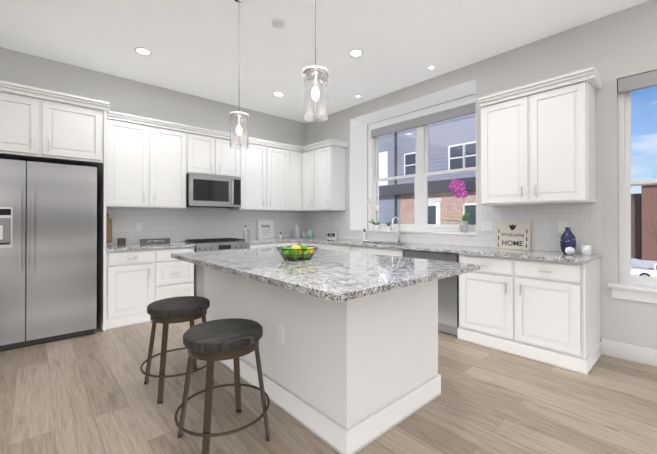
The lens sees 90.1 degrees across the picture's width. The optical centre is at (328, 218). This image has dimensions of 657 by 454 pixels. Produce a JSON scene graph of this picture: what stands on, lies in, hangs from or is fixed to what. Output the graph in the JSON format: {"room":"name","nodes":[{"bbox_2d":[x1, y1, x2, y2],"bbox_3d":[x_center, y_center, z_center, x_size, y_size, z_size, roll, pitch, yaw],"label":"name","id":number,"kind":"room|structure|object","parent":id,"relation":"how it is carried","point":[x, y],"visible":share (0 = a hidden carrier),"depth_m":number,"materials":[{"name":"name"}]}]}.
{"room":"kitchen","nodes":[
{"label":"kitchen","id":0,"kind":"room"},
{"bbox_2d":[0,47,305,244],"bbox_3d":[-3.617,-0.304,3.571,9.900,3.100,0.150,0,0,-42],"label":"wall","id":1,"kind":"structure","parent":0,"point":[128,96],"depth_m":4.45,"materials":[{"name":"white paint"}]},
{"bbox_2d":[106,115,193,208],"bbox_3d":[-2.386,-0.682,4.347,1.016,1.086,0.338,0,0,-42],"label":"upper cabinet","id":2,"kind":"object","parent":1,"relation":"attached to","point":[151,163],"depth_m":4.18,"materials":[{"name":"white wood"}]},
{"bbox_2d":[106,207,305,244],"bbox_3d":[-1.669,0.085,5.216,3.297,0.509,0.002,0,0,-42],"label":"tile backsplash","id":3,"kind":"structure","parent":1,"relation":"attached to","point":[176,225],"depth_m":4.92,"materials":[{"name":"white tile"}]},
{"bbox_2d":[136,223,141,230],"bbox_3d":[-2.551,0.113,4.409,0.070,0.115,0.008,0,0,-42],"label":"electrical outlet","id":4,"kind":"object","parent":3,"relation":"attached to","point":[138,226],"visible":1,"depth_m":4.41,"materials":[{"name":"white plastic"}]},
{"bbox_2d":[194,131,241,178],"bbox_3d":[-1.768,-0.922,4.903,0.790,0.601,0.338,0,0,-42],"label":"upper cabinet","id":5,"kind":"object","parent":1,"relation":"attached to","point":[213,154],"depth_m":4.79,"materials":[{"name":"white wood"}]},
{"bbox_2d":[186,173,240,207],"bbox_3d":[-1.729,-0.394,4.859,0.766,0.443,0.453,0,0,-42],"label":"microwave","id":6,"kind":"object","parent":5,"relation":"attached to","point":[212,191],"visible":0.92,"depth_m":4.69,"materials":[{"name":"silver metal"}]},
{"bbox_2d":[230,139,285,210],"bbox_3d":[-1.129,-0.677,5.475,1.070,1.086,0.338,0,0,-42],"label":"upper cabinet","id":7,"kind":"object","parent":1,"relation":"attached to","point":[263,181],"depth_m":5.32,"materials":[{"name":"white wood"}]},
{"bbox_2d":[286,147,301,210],"bbox_3d":[-0.684,-0.675,5.833,0.372,1.086,0.400,0,0,-42],"label":"upper cabinet","id":8,"kind":"object","parent":1,"relation":"attached to","point":[293,155],"depth_m":5.73,"materials":[{"name":"white wood"}]},
{"bbox_2d":[0,0,648,122],"bbox_3d":[-0.277,-1.946,-0.142,9.900,0.150,10.450,0,0,-42],"label":"ceiling","id":9,"kind":"structure","parent":0,"point":[192,46],"depth_m":3.38,"materials":[{"name":"white paint"}]},
{"bbox_2d":[134,47,151,55],"bbox_3d":[-2.053,-1.850,3.632,0.178,0.005,0.178,0,0,-42],"label":"recessed light","id":10,"kind":"object","parent":9,"relation":"in","point":[143,51],"visible":1,"depth_m":3.63,"materials":[{"name":"white plastic"}]},
{"bbox_2d":[229,0,248,149],"bbox_3d":[-0.742,-1.223,2.723,0.156,1.270,0.156,0,0,-42],"label":"pendant light","id":11,"kind":"object","parent":9,"relation":"hanging from","point":[239,116],"visible":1,"depth_m":2.70,"materials":[{"name":"clear glass"}]},
{"bbox_2d":[272,18,284,28],"bbox_3d":[-0.474,-1.841,3.101,0.124,0.030,0.124,0,0,-42],"label":"smoke detector","id":12,"kind":"object","parent":9,"relation":"attached to","point":[277,23],"visible":1,"depth_m":3.07,"materials":[{"name":"white plastic"}]},
{"bbox_2d":[273,92,284,96],"bbox_3d":[-0.740,-1.844,4.864,0.178,0.005,0.178,0,0,-42],"label":"recessed light","id":13,"kind":"object","parent":9,"relation":"in","point":[279,94],"visible":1,"depth_m":4.87,"materials":[{"name":"white plastic"}]},
{"bbox_2d":[302,0,328,121],"bbox_3d":[-0.077,-1.226,1.936,0.156,1.270,0.156,0,0,-42],"label":"pendant light","id":14,"kind":"object","parent":9,"relation":"hanging from","point":[315,74],"visible":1,"depth_m":1.91,"materials":[{"name":"clear glass"}]},
{"bbox_2d":[348,49,363,56],"bbox_3d":[0.307,-1.850,3.668,0.178,0.005,0.178,0,0,-42],"label":"recessed light","id":15,"kind":"object","parent":9,"relation":"in","point":[355,53],"visible":1,"depth_m":3.67,"materials":[{"name":"white plastic"}]},
{"bbox_2d":[0,318,656,453],"bbox_3d":[-0.277,1.278,-0.158,9.600,0.100,10.150,0,0,-42],"label":"floor","id":16,"kind":"structure","parent":0,"point":[91,394],"depth_m":2.15,"materials":[{"name":"brown wood"}]},
{"bbox_2d":[0,159,96,350],"bbox_3d":[-3.041,0.346,3.457,0.910,1.800,0.745,0,0,-42],"label":"refrigerator","id":17,"kind":"object","parent":16,"relation":"on","point":[48,252],"visible":1,"depth_m":3.26,"materials":[{"name":"silver metal"}]},
{"bbox_2d":[0,80,109,331],"bbox_3d":[-3.394,-0.018,3.188,2.023,2.525,0.711,0,0,-42],"label":"cabinet","id":18,"kind":"object","parent":16,"relation":"on","point":[43,125],"visible":1,"depth_m":3.38,"materials":[{"name":"white"}]},
{"bbox_2d":[106,247,193,329],"bbox_3d":[-2.314,0.807,4.196,0.978,0.884,0.650,0,0,-42],"label":"base cabinet","id":19,"kind":"object","parent":16,"relation":"on","point":[138,281],"visible":0.75,"depth_m":3.89,"materials":[{"name":"white wood"}]},
{"bbox_2d":[106,242,195,250],"bbox_3d":[-2.315,0.350,4.201,0.980,0.030,0.643,0,0,-42],"label":"countertop","id":20,"kind":"structure","parent":19,"relation":"on","point":[115,247],"depth_m":4.07,"materials":[{"name":"stone"}]},
{"bbox_2d":[106,213,111,241],"bbox_3d":[-2.816,0.114,4.158,0.120,0.370,0.024,0,0,-42],"label":"cutting board","id":21,"kind":"object","parent":20,"relation":"on","point":[108,229],"visible":0.67,"depth_m":4.16,"materials":[{"name":"beige wood"}]},
{"bbox_2d":[117,238,125,245],"bbox_3d":[-2.587,0.290,4.097,0.094,0.087,0.094,0,0,-42],"label":"tin canister","id":22,"kind":"object","parent":20,"relation":"on","point":[121,241],"visible":1,"depth_m":4.06,"materials":[{"name":"grey metal"}]},
{"bbox_2d":[140,238,169,243],"bbox_3d":[-2.323,0.302,4.401,0.360,0.065,0.040,0,0,-42],"label":"block sign","id":23,"kind":"object","parent":20,"relation":"on","point":[156,241],"visible":1,"depth_m":4.38,"materials":[{"name":"grey wood"}]},
{"bbox_2d":[140,296,213,403],"bbox_3d":[-1.117,0.935,2.456,0.511,0.613,0.511,0,0,-42],"label":"stool","id":24,"kind":"object","parent":16,"relation":"on","point":[166,312],"visible":0.85,"depth_m":2.32,"materials":[{"name":"brown wood"}]},
{"bbox_2d":[180,238,249,296],"bbox_3d":[-1.629,0.777,4.749,0.764,0.950,0.705,0,0,-42],"label":"range","id":25,"kind":"object","parent":16,"relation":"on","point":[211,244],"visible":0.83,"depth_m":4.45,"materials":[{"name":"silver metal"}]},
{"bbox_2d":[174,318,270,453],"bbox_3d":[-0.590,0.933,1.854,0.511,0.613,0.511,0,0,-42],"label":"stool","id":26,"kind":"object","parent":16,"relation":"on","point":[212,341],"visible":1,"depth_m":1.75,"materials":[{"name":"brown wood"}]},
{"bbox_2d":[250,241,298,248],"bbox_3d":[-1.030,0.813,5.369,0.940,0.884,0.618,0,0,-42],"label":"base cabinet","id":27,"kind":"object","parent":16,"relation":"on","point":[271,244],"visible":0.06,"depth_m":5.12,"materials":[{"name":"white wood"}]},
{"bbox_2d":[242,237,322,243],"bbox_3d":[-0.800,0.356,5.561,1.540,0.030,0.643,0,0,-42],"label":"countertop","id":28,"kind":"structure","parent":27,"relation":"on","point":[270,240],"depth_m":5.33,"materials":[{"name":"stone"}]},
{"bbox_2d":[243,226,249,239],"bbox_3d":[-1.290,0.225,5.154,0.117,0.227,0.094,0,0,-42],"label":"press","id":29,"kind":"object","parent":28,"relation":"on","point":[246,232],"visible":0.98,"depth_m":5.13,"materials":[{"name":"silver glass"}]},
{"bbox_2d":[257,220,274,238],"bbox_3d":[-1.088,0.184,5.691,0.320,0.319,0.062,0,0,-42],"label":"sign board","id":30,"kind":"object","parent":28,"relation":"on","point":[261,230],"visible":0.96,"depth_m":5.67,"materials":[{"name":"white wood"}]},
{"bbox_2d":[294,224,299,237],"bbox_3d":[-0.570,0.220,5.907,0.110,0.245,0.110,0,0,-42],"label":"vase","id":31,"kind":"object","parent":28,"relation":"on","point":[296,231],"visible":1,"depth_m":5.87,"materials":[{"name":"glass"}]},
{"bbox_2d":[306,229,312,236],"bbox_3d":[-0.342,0.270,6.005,0.124,0.145,0.124,0,0,-42],"label":"jar","id":32,"kind":"object","parent":28,"relation":"on","point":[309,233],"visible":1,"depth_m":5.96,"materials":[{"name":"teal ceramic"}]},
{"bbox_2d":[179,259,440,453],"bbox_3d":[-0.279,0.800,2.664,1.124,0.884,1.958,0,0,-42],"label":"kitchen island","id":33,"kind":"object","parent":16,"relation":"on","point":[348,346],"depth_m":1.98,"materials":[{"name":"white paint"}]},
{"bbox_2d":[171,247,479,302],"bbox_3d":[-0.202,0.341,2.660,1.370,0.034,2.244,0,0,-42],"label":"island countertop","id":34,"kind":"structure","parent":33,"relation":"on","point":[333,276],"depth_m":2.06,"materials":[{"name":"grey stone"}]},
{"bbox_2d":[276,245,317,260],"bbox_3d":[-0.246,0.265,2.597,0.331,0.114,0.331,0,0,-42],"label":"fruit basket","id":35,"kind":"object","parent":34,"relation":"on","point":[293,251],"visible":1,"depth_m":2.55,"materials":[{"name":"grey metal"}]},
{"bbox_2d":[299,241,378,254],"bbox_3d":[0.129,0.812,5.214,0.618,0.884,1.197,0,0,-42],"label":"base cabinet","id":36,"kind":"object","parent":16,"relation":"on","point":[373,250],"depth_m":4.67,"materials":[{"name":"white"}]},
{"bbox_2d":[299,238,601,263],"bbox_3d":[1.014,0.450,4.210,0.643,0.230,3.789,0,0,-42],"label":"countertop","id":37,"kind":"structure","parent":36,"relation":"on","point":[541,255],"depth_m":3.40,"materials":[{"name":"stone"}]},
{"bbox_2d":[327,232,336,238],"bbox_3d":[0.057,0.291,5.670,0.033,0.100,0.230,0,0,-42],"label":"block sign","id":38,"kind":"object","parent":37,"relation":"on","point":[331,235],"visible":1,"depth_m":5.65,"materials":[{"name":"white"}]},
{"bbox_2d":[362,229,365,239],"bbox_3d":[0.547,0.248,5.056,0.075,0.180,0.060,0,0,-42],"label":"soap dispenser","id":39,"kind":"object","parent":37,"relation":"on","point":[364,235],"visible":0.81,"depth_m":5.04,"materials":[{"name":"white"}]},
{"bbox_2d":[391,216,401,242],"bbox_3d":[0.927,0.153,4.564,0.210,0.366,0.092,0,0,-42],"label":"faucet","id":40,"kind":"object","parent":37,"relation":"on","point":[399,237],"visible":1,"depth_m":4.58,"materials":[{"name":"silver metal"}]},
{"bbox_2d":[495,221,530,249],"bbox_3d":[1.998,0.177,3.557,0.050,0.310,0.345,0,0,-42],"label":"sign board","id":41,"kind":"object","parent":37,"relation":"on","point":[515,227],"visible":1,"depth_m":3.54,"materials":[{"name":"beige wood"}]},
{"bbox_2d":[502,240,522,245],"bbox_3d":[1.984,0.266,3.542,0.001,0.055,0.207,4,-3,-42],"label":"lettering","id":42,"kind":"object","parent":41,"relation":"attached to","point":[517,243],"visible":1,"depth_m":3.52,"materials":[{"name":"black"}]},
{"bbox_2d":[560,227,575,253],"bbox_3d":[2.244,0.206,3.072,0.124,0.245,0.124,0,0,-42],"label":"vase","id":43,"kind":"object","parent":37,"relation":"on","point":[567,238],"visible":0.81,"depth_m":3.04,"materials":[{"name":"ceramic"}]},
{"bbox_2d":[565,247,574,254],"bbox_3d":[2.193,0.292,2.979,0.090,0.072,0.072,0,0,-42],"label":"egg","id":44,"kind":"object","parent":37,"relation":"on","point":[570,250],"visible":0.98,"depth_m":2.95,"materials":[{"name":"white ceramic"}]},
{"bbox_2d":[581,245,590,254],"bbox_3d":[2.342,0.285,2.978,0.072,0.085,0.072,0,0,-42],"label":"cup","id":45,"kind":"object","parent":37,"relation":"on","point":[585,249],"visible":1,"depth_m":2.95,"materials":[{"name":"white ceramic"}]},
{"bbox_2d":[404,250,458,335],"bbox_3d":[1.338,0.809,3.848,0.587,0.867,0.654,0,0,-42],"label":"dishwasher","id":46,"kind":"object","parent":16,"relation":"on","point":[448,305],"visible":0.33,"depth_m":3.51,"materials":[{"name":"silver metal"}]},
{"bbox_2d":[457,254,601,374],"bbox_3d":[1.917,0.803,3.199,0.650,0.884,1.070,0,0,-42],"label":"base cabinet","id":47,"kind":"object","parent":16,"relation":"on","point":[545,311],"visible":1,"depth_m":2.90,"materials":[{"name":"white wood"}]},
{"bbox_2d":[306,0,656,349],"bbox_3d":[3.129,-0.307,2.807,0.620,3.100,10.300,0,0,-42],"label":"wall","id":48,"kind":"structure","parent":0,"point":[612,49],"depth_m":3.03,"materials":[{"name":"white paint"}]},
{"bbox_2d":[302,143,317,210],"bbox_3d":[-0.233,-0.675,5.786,0.400,1.086,0.436,0,0,-42],"label":"upper cabinet","id":49,"kind":"object","parent":48,"relation":"attached to","point":[309,155],"depth_m":5.68,"materials":[{"name":"white wood"}]},
{"bbox_2d":[318,143,345,210],"bbox_3d":[-0.001,-0.676,5.575,0.338,1.086,0.487,0,0,-42],"label":"upper cabinet","id":50,"kind":"object","parent":48,"relation":"attached to","point":[331,156],"depth_m":5.40,"materials":[{"name":"white wood"}]},
{"bbox_2d":[350,229,475,234],"bbox_3d":[1.217,0.192,4.797,0.461,0.020,2.078,0,0,-42],"label":"window sill","id":51,"kind":"structure","parent":48,"relation":"attached to","point":[430,232],"depth_m":4.59,"materials":[{"name":"white"}]},
{"bbox_2d":[367,198,380,229],"bbox_3d":[0.738,-0.080,5.329,0.107,0.527,0.289,0,0,-42],"label":"orchid plant","id":52,"kind":"object","parent":51,"relation":"on","point":[373,206],"visible":1,"depth_m":5.29,"materials":[{"name":"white plant"}]},
{"bbox_2d":[385,221,391,229],"bbox_3d":[0.944,0.109,5.139,0.117,0.148,0.097,0,0,-42],"label":"plant","id":53,"kind":"object","parent":51,"relation":"on","point":[388,226],"visible":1,"depth_m":5.11,"materials":[{"name":"green plant"}]},
{"bbox_2d":[445,179,470,231],"bbox_3d":[1.702,-0.174,4.349,0.158,0.706,0.404,0,0,-42],"label":"orchid plant","id":54,"kind":"object","parent":51,"relation":"on","point":[458,188],"visible":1,"depth_m":4.25,"materials":[{"name":"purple plant"}]},
{"bbox_2d":[350,79,475,229],"bbox_3d":[1.222,-0.733,4.806,0.450,1.828,2.079,0,0,-42],"label":"liner","id":55,"kind":"object","parent":48,"relation":"attached to","point":[358,172],"visible":0.6,"depth_m":5.44,"materials":[{"name":"white"}]},
{"bbox_2d":[371,115,475,231],"bbox_3d":[1.405,-0.667,4.943,0.075,1.700,1.920,0,0,-42],"label":"window","id":56,"kind":"structure","parent":48,"relation":"in","point":[420,188],"depth_m":4.92,"materials":[{"name":"white plastic"}]},
{"bbox_2d":[371,102,475,137],"bbox_3d":[1.357,-1.447,4.904,0.048,0.130,1.860,0,0,-42],"label":"window blind","id":57,"kind":"object","parent":56,"relation":"attached to","point":[459,111],"visible":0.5,"depth_m":4.79,"materials":[{"name":"grey"}]},
{"bbox_2d":[306,198,601,253],"bbox_3d":[1.038,0.079,4.669,0.002,0.515,4.427,0,0,-42],"label":"tile backsplash","id":58,"kind":"structure","parent":48,"relation":"attached to","point":[584,221],"depth_m":3.57,"materials":[{"name":"white tile"}]},
{"bbox_2d":[481,221,491,230],"bbox_3d":[1.823,0.087,3.777,0.009,0.115,0.120,0,0,-42],"label":"switch plate","id":59,"kind":"object","parent":58,"relation":"attached to","point":[486,225],"visible":1,"depth_m":3.78,"materials":[{"name":"white plastic"}]},
{"bbox_2d":[558,221,566,232],"bbox_3d":[2.308,0.085,3.237,0.009,0.115,0.075,0,0,-42],"label":"electrical outlet plate","id":60,"kind":"object","parent":58,"relation":"attached to","point":[562,225],"visible":0.93,"depth_m":3.24,"materials":[{"name":"white plastic"}]},
{"bbox_2d":[478,67,601,205],"bbox_3d":[2.054,-0.713,3.250,0.386,1.135,0.968,0,0,-42],"label":"upper cabinet","id":61,"kind":"object","parent":48,"relation":"attached to","point":[538,143],"visible":1,"depth_m":3.09,"materials":[{"name":"white wood"}]},
{"bbox_2d":[602,339,656,366],"bbox_3d":[4.369,1.164,0.943,0.016,0.140,5.560,0,0,-42],"label":"baseboard","id":62,"kind":"structure","parent":48,"relation":"attached to","point":[637,354],"depth_m":2.86,"materials":[{"name":"white wood"}]},
{"bbox_2d":[608,283,656,303],"bbox_3d":[2.905,0.647,2.602,0.119,0.130,1.040,0,0,-42],"label":"window sill","id":63,"kind":"structure","parent":48,"relation":"attached to","point":[640,293],"depth_m":2.84,"materials":[{"name":"white wood"}]},
{"bbox_2d":[618,89,656,286],"bbox_3d":[2.976,-0.338,2.670,0.070,1.839,0.919,0,0,-42],"label":"window","id":64,"kind":"structure","parent":48,"relation":"in","point":[625,183],"depth_m":2.96,"materials":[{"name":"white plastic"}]},
{"bbox_2d":[618,70,656,93],"bbox_3d":[2.924,-1.194,2.628,0.054,0.121,0.908,0,0,-42],"label":"window blind","id":65,"kind":"object","parent":48,"relation":"attached to","point":[638,82],"visible":1,"depth_m":2.85,"materials":[{"name":"grey"}]},
{"label":"outside","id":66,"kind":"structure","parent":0,"visible":0},
{"bbox_2d":[626,258,656,286],"bbox_3d":[59.368,4.892,59.989,159.250,0.050,160.000,0,0,-42],"label":"ground","id":67,"kind":"structure","parent":66,"point":[639,263],"depth_m":34.61,"materials":[{"name":"white"}]},
{"bbox_2d":[379,113,475,224],"bbox_3d":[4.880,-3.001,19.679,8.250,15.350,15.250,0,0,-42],"label":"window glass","id":68,"kind":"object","parent":67,"relation":"on","point":[447,158],"depth_m":14.09,"materials":[{"name":"grey"}]},
{"bbox_2d":[631,185,656,260],"bbox_3d":[42.265,0.343,39.281,12.400,8.850,36.000,0,0,-42],"label":"building","id":69,"kind":"structure","parent":67,"relation":"on","point":[649,241],"depth_m":37.46,"materials":[{"name":"brown brick"}]},
{"bbox_2d":[631,262,656,276],"bbox_3d":[25.224,3.994,23.966,1.860,1.400,4.600,0,0,-42],"label":"car","id":70,"kind":"object","parent":67,"relation":"on","point":[638,271],"depth_m":24.52,"materials":[{"name":"white metal"}]},
{"bbox_3d":[26.161,4.664,30.179,4.500,0.120,160.000,0,0,-42],"label":"sidewalk","id":71,"kind":"object","parent":67,"relation":"on","visible":0},
{"bbox_2d":[640,211,656,242],"bbox_3d":[31.248,1.588,25.274,10.509,5.981,2.550,0,0,45],"label":"tree","id":72,"kind":"object","parent":71,"relation":"on","point":[649,230],"depth_m":28.38,"materials":[{"name":"brown plant"}]}
]}

